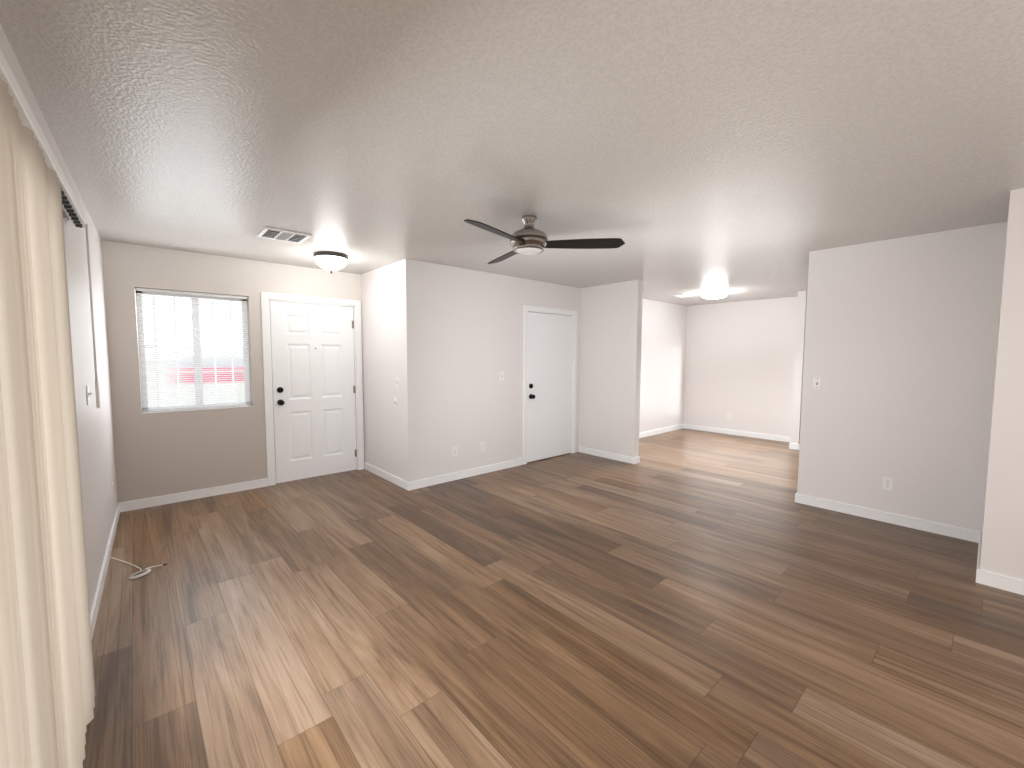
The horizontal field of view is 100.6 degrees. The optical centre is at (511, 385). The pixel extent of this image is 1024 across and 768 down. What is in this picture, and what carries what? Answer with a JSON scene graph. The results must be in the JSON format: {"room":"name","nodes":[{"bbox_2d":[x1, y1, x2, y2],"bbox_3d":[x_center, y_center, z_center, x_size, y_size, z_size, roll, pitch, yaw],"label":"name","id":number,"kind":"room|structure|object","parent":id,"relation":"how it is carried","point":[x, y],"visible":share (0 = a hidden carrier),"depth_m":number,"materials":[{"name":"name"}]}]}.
{"room":"empty living room","nodes":[
{"label":"empty living room","id":0,"kind":"room"},
{"bbox_2d":[0,24,117,611],"bbox_3d":[-1.416,0.137,1.083,0.160,2.440,7.196,-3,5,-40],"label":"wall","id":1,"kind":"structure","parent":0,"point":[96,452],"depth_m":2.58,"materials":[{"name":"white paint"}]},
{"bbox_2d":[0,49,99,767],"bbox_3d":[-1.417,0.253,1.283,0.084,2.131,2.670,-3,5,-40],"label":"vertical blinds","id":2,"kind":"object","parent":1,"relation":"attached to","point":[47,693],"visible":1,"depth_m":1.16,"materials":[{"name":"beige fabric"}]},
{"bbox_2d":[86,385,91,404],"bbox_3d":[-2.509,0.054,2.529,0.022,0.115,0.070,-3,5,-40],"label":"light switch","id":3,"kind":"object","parent":1,"relation":"attached to","point":[88,394],"visible":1,"depth_m":2.51,"materials":[{"name":"white plastic"}]},
{"bbox_2d":[90,503,119,636],"bbox_3d":[-1.389,1.304,1.262,0.013,0.088,6.986,-3,5,-40],"label":"baseboard","id":4,"kind":"structure","parent":1,"relation":"attached to","point":[97,597],"depth_m":2.67,"materials":[{"name":"white wood"}]},
{"bbox_2d":[101,240,364,502],"bbox_3d":[-0.540,-0.244,6.623,8.821,2.440,0.160,-3,5,-41],"label":"wall","id":5,"kind":"structure","parent":0,"point":[161,454],"depth_m":4.18,"materials":[{"name":"paint"}]},
{"bbox_2d":[135,288,252,413],"bbox_3d":[-3.191,-0.345,4.313,0.960,1.275,0.234,-3,5,-41],"label":"window","id":6,"kind":"structure","parent":5,"relation":"in","point":[197,347],"depth_m":4.25,"materials":[{"name":"white metal"}]},
{"bbox_2d":[120,478,267,511],"bbox_3d":[-3.181,1.091,4.257,1.302,0.088,0.013,-3,5,-41],"label":"baseboard","id":7,"kind":"structure","parent":5,"relation":"attached to","point":[213,491],"depth_m":4.23,"materials":[{"name":"white wood"}]},
{"bbox_2d":[260,292,363,485],"bbox_3d":[-2.336,0.023,5.036,1.085,2.117,0.176,-3,5,-41],"label":"door frame","id":8,"kind":"structure","parent":5,"relation":"attached to","point":[266,297],"depth_m":4.73,"materials":[{"name":"white wood"}]},
{"bbox_2d":[269,301,356,482],"bbox_3d":[-2.280,0.066,4.980,0.913,2.018,0.114,-3,5,-41],"label":"front door","id":9,"kind":"structure","parent":5,"relation":"in","point":[313,370],"depth_m":4.96,"materials":[{"name":"white wood"}]},
{"bbox_2d":[361,260,400,478],"bbox_3d":[-1.485,-0.133,4.990,0.110,2.440,1.037,-3,5,-41],"label":"wall","id":10,"kind":"structure","parent":0,"point":[380,287],"depth_m":4.92,"materials":[{"name":"white paint"}]},
{"bbox_2d":[364,462,403,487],"bbox_3d":[-1.492,1.046,4.987,0.017,0.088,1.133,-3,5,-41],"label":"baseboard","id":11,"kind":"structure","parent":10,"relation":"attached to","point":[400,482],"depth_m":4.97,"materials":[{"name":"white wood"}]},
{"bbox_2d":[393,397,396,406],"bbox_3d":[-1.292,0.178,4.692,0.024,0.115,0.070,-3,5,-41],"label":"light switch","id":12,"kind":"object","parent":10,"relation":"attached to","point":[395,401],"visible":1,"depth_m":4.69,"materials":[{"name":"white plastic"}]},
{"bbox_2d":[396,377,398,387],"bbox_3d":[-1.257,-0.038,4.640,0.022,0.115,0.070,-3,5,-41],"label":"light switch","id":13,"kind":"object","parent":10,"relation":"attached to","point":[397,382],"visible":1,"depth_m":4.64,"materials":[{"name":"white plastic"}]},
{"bbox_2d":[0,0,1023,305],"bbox_3d":[1.817,-1.330,3.886,8.821,0.120,7.256,-3,5,-41],"label":"ceiling","id":14,"kind":"structure","parent":0,"point":[742,150],"depth_m":1.86,"materials":[{"name":"white paint"}]},
{"bbox_2d":[257,226,311,243],"bbox_3d":[-1.899,-1.251,3.547,0.340,0.014,0.340,-3,5,-41],"label":"hvac unit","id":15,"kind":"object","parent":14,"relation":"attached to","point":[281,235],"visible":1,"depth_m":3.52,"materials":[{"name":"white metal"}]},
{"bbox_2d":[313,251,347,273],"bbox_3d":[-1.804,-1.212,4.244,0.320,0.186,0.320,-3,5,-41],"label":"light","id":16,"kind":"object","parent":14,"relation":"attached to","point":[331,261],"visible":1,"depth_m":4.14,"materials":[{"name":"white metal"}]},
{"bbox_2d":[464,215,624,263],"bbox_3d":[0.007,-1.091,3.084,1.157,0.258,1.166,-3,5,-41],"label":"ceiling fan","id":17,"kind":"object","parent":14,"relation":"hanging from","point":[528,239],"visible":1,"depth_m":3.02,"materials":[{"name":"silver metal"}]},
{"bbox_2d":[672,294,692,296],"bbox_3d":[2.788,-1.472,6.951,0.300,0.014,0.200,-3,5,-41],"label":"hvac unit","id":18,"kind":"object","parent":14,"relation":"attached to","point":[682,295],"visible":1,"depth_m":6.91,"materials":[{"name":"white"}]},
{"bbox_2d":[701,290,726,298],"bbox_3d":[3.134,-1.403,6.594,0.372,0.100,0.372,-3,5,-41],"label":"ceiling light","id":19,"kind":"object","parent":14,"relation":"attached to","point":[716,294],"visible":1,"depth_m":6.47,"materials":[{"name":"white glass"}]},
{"bbox_2d":[401,259,686,481],"bbox_3d":[1.143,-0.232,6.536,6.097,2.440,0.110,-3,5,-41],"label":"wall","id":20,"kind":"structure","parent":0,"point":[444,343],"depth_m":5.08,"materials":[{"name":"white paint"}]},
{"bbox_2d":[452,446,456,456],"bbox_3d":[-0.661,0.761,4.924,0.070,0.115,0.009,-3,5,-41],"label":"electrical outlet","id":21,"kind":"object","parent":20,"relation":"attached to","point":[454,451],"visible":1,"depth_m":4.92,"materials":[{"name":"white plastic"}]},
{"bbox_2d":[404,458,522,490],"bbox_3d":[-0.485,1.041,5.098,1.671,0.088,0.013,-3,5,-41],"label":"baseboard","id":22,"kind":"structure","parent":20,"relation":"attached to","point":[431,481],"depth_m":4.98,"materials":[{"name":"white wood"}]},
{"bbox_2d":[481,441,484,450],"bbox_3d":[-0.355,0.738,5.195,0.070,0.115,0.009,-3,5,-41],"label":"electrical outlet","id":23,"kind":"object","parent":20,"relation":"attached to","point":[483,446],"visible":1,"depth_m":5.19,"materials":[{"name":"white plastic"}]},
{"bbox_2d":[500,371,503,380],"bbox_3d":[-0.123,-0.123,5.330,0.070,0.115,0.022,-3,5,-41],"label":"light switch","id":24,"kind":"object","parent":20,"relation":"attached to","point":[501,375],"visible":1,"depth_m":5.33,"materials":[{"name":"white plastic"}]},
{"bbox_2d":[523,305,576,464],"bbox_3d":[0.513,-0.025,5.981,1.065,2.100,0.126,-3,5,-41],"label":"door frame","id":25,"kind":"structure","parent":20,"relation":"attached to","point":[535,309],"depth_m":5.86,"materials":[{"name":"white wood"}]},
{"bbox_2d":[527,312,572,461],"bbox_3d":[0.555,0.012,5.941,0.913,2.011,0.108,-3,5,-41],"label":"closet door","id":26,"kind":"structure","parent":20,"relation":"in","point":[549,372],"depth_m":5.93,"materials":[{"name":"white wood"}]},
{"bbox_2d":[639,424,683,437],"bbox_3d":[2.280,0.880,7.541,3.163,0.088,0.017,-3,5,-41],"label":"baseboard","id":27,"kind":"structure","parent":20,"relation":"attached to","point":[676,427],"depth_m":7.98,"materials":[{"name":"white wood"}]},
{"bbox_2d":[83,428,1023,767],"bbox_3d":[1.809,1.224,4.062,8.821,0.120,7.256,-3,5,-41],"label":"floor","id":28,"kind":"structure","parent":0,"point":[687,598],"depth_m":2.25,"materials":[{"name":"brown wood"}]},
{"bbox_2d":[109,556,166,578],"bbox_3d":[-2.554,1.217,2.907,0.316,0.039,0.435,-3,5,-40],"label":"coaxial cable","id":29,"kind":"object","parent":28,"relation":"on","point":[147,570],"visible":0.98,"depth_m":2.81,"materials":[{"name":"white plastic"}]},
{"bbox_2d":[579,280,642,456],"bbox_3d":[1.369,-0.197,6.026,0.110,2.440,0.954,-3,5,-41],"label":"wall","id":30,"kind":"structure","parent":0,"point":[610,360],"depth_m":5.92,"materials":[{"name":"white paint"}]},
{"bbox_2d":[579,446,635,463],"bbox_3d":[1.330,0.980,6.059,0.016,0.088,0.954,-3,5,-41],"label":"baseboard","id":31,"kind":"structure","parent":30,"relation":"attached to","point":[623,458],"depth_m":6.01,"materials":[{"name":"white wood"}]},
{"bbox_2d":[683,296,797,436],"bbox_3d":[5.454,-0.209,6.389,0.160,2.440,6.049,-3,5,-41],"label":"wall","id":32,"kind":"structure","parent":0,"point":[739,360],"depth_m":7.71,"materials":[{"name":"white paint"}]},
{"bbox_2d":[684,424,790,441],"bbox_3d":[4.134,0.867,7.819,0.016,0.088,2.020,-3,5,-41],"label":"baseboard","id":33,"kind":"structure","parent":32,"relation":"attached to","point":[702,428],"depth_m":7.78,"materials":[{"name":"white wood"}]},
{"bbox_2d":[791,291,806,443],"bbox_3d":[4.634,-0.237,6.757,0.579,2.440,0.110,-3,5,-41],"label":"wall","id":34,"kind":"structure","parent":0,"point":[798,365],"depth_m":6.56,"materials":[{"name":"white paint"}]},
{"bbox_2d":[788,440,799,449],"bbox_3d":[4.575,0.935,6.860,0.551,0.088,0.036,-3,5,-41],"label":"baseboard","id":35,"kind":"structure","parent":34,"relation":"attached to","point":[791,446],"depth_m":6.65,"materials":[{"name":"white wood"}]},
{"bbox_2d":[797,222,1006,532],"bbox_3d":[3.281,-0.031,3.717,0.110,2.440,1.233,-3,5,-41],"label":"wall","id":36,"kind":"structure","parent":0,"point":[901,341],"depth_m":3.59,"materials":[{"name":"white paint"}]},
{"bbox_2d":[812,377,821,388],"bbox_3d":[2.901,-0.025,4.048,0.022,0.115,0.070,-3,5,-41],"label":"light switch","id":37,"kind":"object","parent":36,"relation":"attached to","point":[817,382],"visible":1,"depth_m":4.05,"materials":[{"name":"white plastic"}]},
{"bbox_2d":[795,493,975,540],"bbox_3d":[3.227,1.145,3.763,0.020,0.088,1.246,-3,5,-41],"label":"baseboard","id":38,"kind":"structure","parent":36,"relation":"attached to","point":[933,527],"depth_m":3.69,"materials":[{"name":"white wood"}]},
{"bbox_2d":[882,477,892,490],"bbox_3d":[3.268,0.853,3.700,0.009,0.115,0.070,-3,5,-41],"label":"outlet","id":39,"kind":"object","parent":36,"relation":"attached to","point":[887,483],"visible":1,"depth_m":3.70,"materials":[{"name":"white plastic"}]},
{"bbox_2d":[980,188,1023,579],"bbox_3d":[3.933,0.073,2.242,0.876,2.440,1.845,-3,5,-41],"label":"wall","id":40,"kind":"structure","parent":0,"point":[1002,546],"depth_m":2.60,"materials":[{"name":"white paint"}]},
{"bbox_2d":[972,531,981,563],"bbox_3d":[3.307,1.197,3.014,0.840,0.088,0.017,-3,5,-41],"label":"baseboard","id":41,"kind":"structure","parent":40,"relation":"attached to","point":[978,534],"depth_m":3.16,"materials":[{"name":"white wood"}]},
{"bbox_2d":[976,564,1023,594],"bbox_3d":[3.529,1.260,2.105,0.020,0.088,1.668,-3,5,-41],"label":"baseboard","id":42,"kind":"structure","parent":40,"relation":"attached to","point":[1003,582],"depth_m":2.65,"materials":[{"name":"white wood"}]},
{"label":"outside","id":43,"kind":"structure","parent":0,"visible":0},
{"bbox_2d":[135,295,244,406],"bbox_3d":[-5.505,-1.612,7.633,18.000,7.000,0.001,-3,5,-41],"label":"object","id":44,"kind":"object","parent":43,"point":[240,367],"depth_m":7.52,"materials":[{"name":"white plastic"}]}
]}

